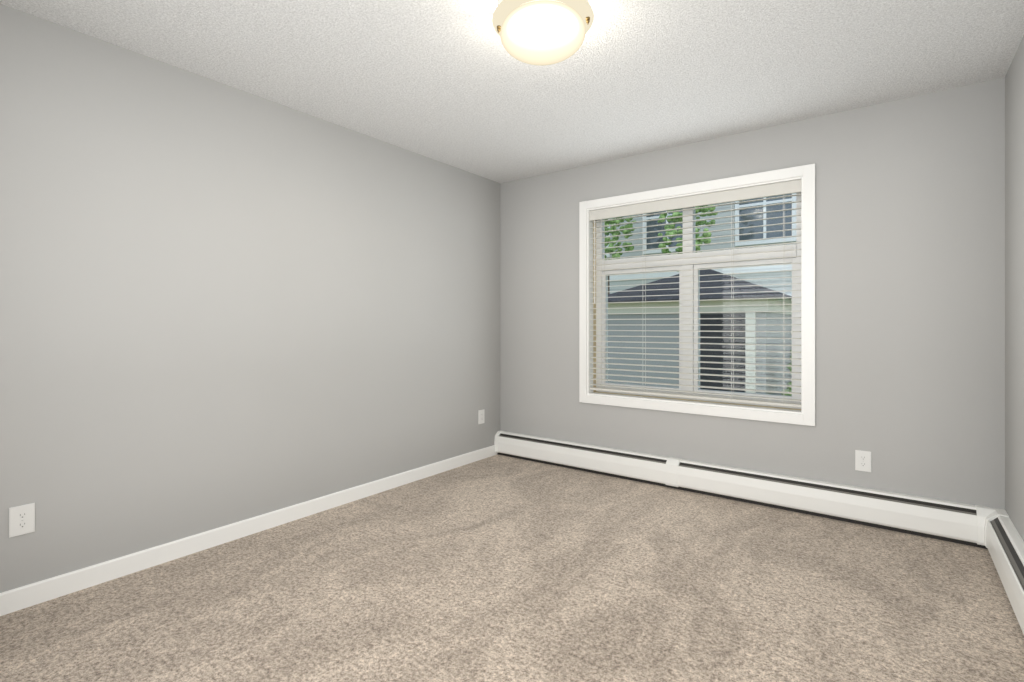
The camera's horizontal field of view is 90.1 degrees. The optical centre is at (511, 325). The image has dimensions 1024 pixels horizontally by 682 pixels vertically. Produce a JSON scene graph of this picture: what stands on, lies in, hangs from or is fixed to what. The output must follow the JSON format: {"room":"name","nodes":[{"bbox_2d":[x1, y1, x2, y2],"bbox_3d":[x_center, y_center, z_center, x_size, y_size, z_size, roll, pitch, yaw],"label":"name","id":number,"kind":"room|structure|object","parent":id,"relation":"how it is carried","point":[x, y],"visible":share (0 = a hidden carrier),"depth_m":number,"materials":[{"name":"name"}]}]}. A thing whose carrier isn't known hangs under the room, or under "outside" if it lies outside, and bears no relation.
{"room":"empty bedroom","nodes":[
{"label":"empty bedroom","id":0,"kind":"room"},
{"bbox_2d":[0,4,499,592],"bbox_3d":[-1.412,-0.063,3.051,0.200,2.440,4.095,0,0,37],"label":"wall","id":1,"kind":"structure","parent":0,"point":[222,304],"depth_m":2.64,"materials":[{"name":"paint"}]},
{"bbox_2d":[9,503,34,537],"bbox_3d":[-2.002,0.795,2.088,0.009,0.120,0.075,0,0,37],"label":"electrical outlet","id":2,"kind":"object","parent":1,"relation":"attached to","point":[21,519],"visible":0.85,"depth_m":2.08,"materials":[{"name":"white plastic"}]},
{"bbox_2d":[0,445,496,615],"bbox_3d":[-1.326,1.113,2.987,0.013,0.088,4.095,0,0,37],"label":"baseboard","id":3,"kind":"structure","parent":1,"relation":"attached to","point":[25,596],"depth_m":2.63,"materials":[{"name":"white paint"}]},
{"bbox_2d":[478,409,484,423],"bbox_3d":[-0.266,0.791,4.408,0.009,0.119,0.080,0,0,37],"label":"electrical outlet","id":4,"kind":"object","parent":1,"relation":"attached to","point":[481,416],"visible":0.88,"depth_m":4.41,"materials":[{"name":"white plastic"}]},
{"bbox_2d":[0,454,1023,681],"bbox_3d":[-0.004,1.217,1.998,3.716,0.120,4.495,0,0,37],"label":"floor","id":5,"kind":"structure","parent":0,"point":[498,568],"depth_m":2.14,"materials":[{"name":"beige carpet"}]},
{"bbox_2d":[0,0,1023,182],"bbox_3d":[-0.004,-1.343,1.998,3.716,0.120,4.495,0,0,37],"label":"ceiling","id":6,"kind":"structure","parent":0,"point":[454,83],"depth_m":2.50,"materials":[{"name":"white paint"}]},
{"bbox_2d":[500,77,1004,508],"bbox_3d":[1.282,-0.063,3.718,3.716,2.440,0.200,0,0,37],"label":"wall","id":7,"kind":"structure","parent":0,"point":[910,294],"depth_m":3.02,"materials":[{"name":"paint"}]},
{"bbox_2d":[579,164,814,425],"bbox_3d":[1.264,-0.185,3.716,1.647,1.619,0.208,0,0,37],"label":"window","id":8,"kind":"structure","parent":7,"relation":"in","point":[695,285],"depth_m":3.69,"materials":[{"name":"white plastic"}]},
{"bbox_2d":[589,179,800,406],"bbox_3d":[1.236,-0.198,3.678,1.491,1.433,0.069,0,0,37],"label":"window blind","id":9,"kind":"object","parent":8,"relation":"attached to","point":[775,189],"visible":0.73,"depth_m":3.59,"materials":[{"name":"white plastic"}]},
{"bbox_2d":[494,430,987,548],"bbox_3d":[1.187,1.056,3.608,3.297,0.204,0.089,0,0,37],"label":"baseboard heater","id":10,"kind":"object","parent":7,"relation":"attached to","point":[949,521],"visible":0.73,"depth_m":3.25,"materials":[{"name":"white metal"}]},
{"bbox_2d":[855,450,870,471],"bbox_3d":[2.062,0.797,3.004,0.073,0.120,0.009,0,0,37],"label":"electrical outlet","id":11,"kind":"object","parent":7,"relation":"attached to","point":[862,460],"visible":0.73,"depth_m":3.00,"materials":[{"name":"white plastic"}]},
{"bbox_2d":[975,505,1008,547],"bbox_3d":[2.470,1.046,2.633,0.115,0.185,0.115,0,0,37],"label":"baseboard heater","id":12,"kind":"object","parent":7,"relation":"attached to","point":[985,514],"visible":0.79,"depth_m":2.63,"materials":[{"name":"white metal"}]},
{"bbox_2d":[1005,36,1023,540],"bbox_3d":[1.404,-0.063,0.945,0.200,2.440,4.095,0,0,37],"label":"wall","id":13,"kind":"structure","parent":0,"point":[1014,292],"depth_m":2.44,"materials":[{"name":"paint"}]},
{"bbox_2d":[986,515,1023,634],"bbox_3d":[1.522,1.056,1.344,0.089,0.204,3.275,0,0,37],"label":"baseboard heater","id":14,"kind":"object","parent":13,"relation":"attached to","point":[1005,543],"visible":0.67,"depth_m":2.21,"materials":[{"name":"white metal"}]},
{"label":"outside","id":15,"kind":"structure","parent":0,"visible":0},
{"bbox_3d":[16.924,1.807,27.393,80.000,0.200,55.855,0,0,37],"label":"ground","id":16,"kind":"structure","parent":15,"visible":0},
{"bbox_2d":[605,216,636,294],"bbox_3d":[3.123,-1.665,16.621,1.840,6.744,1.759,0,0,37],"label":"tree","id":17,"kind":"object","parent":16,"relation":"on","point":[617,255],"depth_m":16.35,"materials":[{"name":"green plant"}]},
{"bbox_2d":[657,205,717,271],"bbox_3d":[4.928,-1.660,14.501,1.731,6.734,1.668,0,0,37],"label":"tree","id":18,"kind":"object","parent":16,"relation":"on","point":[680,231],"depth_m":14.31,"materials":[{"name":"green plant"}]},
{"bbox_2d":[608,269,791,394],"bbox_3d":[3.941,0.252,10.540,3.540,2.910,3.640,0,0,37],"label":"garage","id":19,"kind":"structure","parent":16,"relation":"on","point":[669,305],"depth_m":9.32,"materials":[{"name":"grey paint"}]},
{"bbox_2d":[605,193,795,295],"bbox_3d":[7.264,-3.568,19.490,26.000,10.550,6.085,0,0,37],"label":"building","id":20,"kind":"structure","parent":16,"relation":"on","point":[726,245],"depth_m":15.91,"materials":[{"name":"grey"}]},
{"bbox_2d":[781,350,791,395],"bbox_3d":[4.961,0.980,8.432,0.992,1.556,0.996,0,0,37],"label":"shrub","id":21,"kind":"object","parent":16,"relation":"on","point":[788,389],"depth_m":8.68,"materials":[{"name":"green plant"}]},
{"bbox_3d":[0.124,-1.259,2.071,0.370,0.047,0.370,0,0,37],"label":"pan","id":22,"kind":"object","parent":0,"visible":0},
{"bbox_2d":[492,0,593,64],"bbox_3d":[0.124,-1.161,2.071,0.410,0.148,0.410,0,0,37],"label":"ceiling light","id":23,"kind":"object","parent":22,"relation":"attached to","point":[540,32],"visible":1,"depth_m":1.98,"materials":[{"name":"white glass"}]},
{"bbox_2d":[497,17,589,32],"bbox_3d":[0.124,-1.244,2.071,0.379,0.087,0.017,0,0,9],"label":"finials","id":24,"kind":"object","parent":22,"relation":"attached to","point":[499,26],"visible":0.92,"depth_m":2.04,"materials":[{"name":"gold metal"}]}
]}

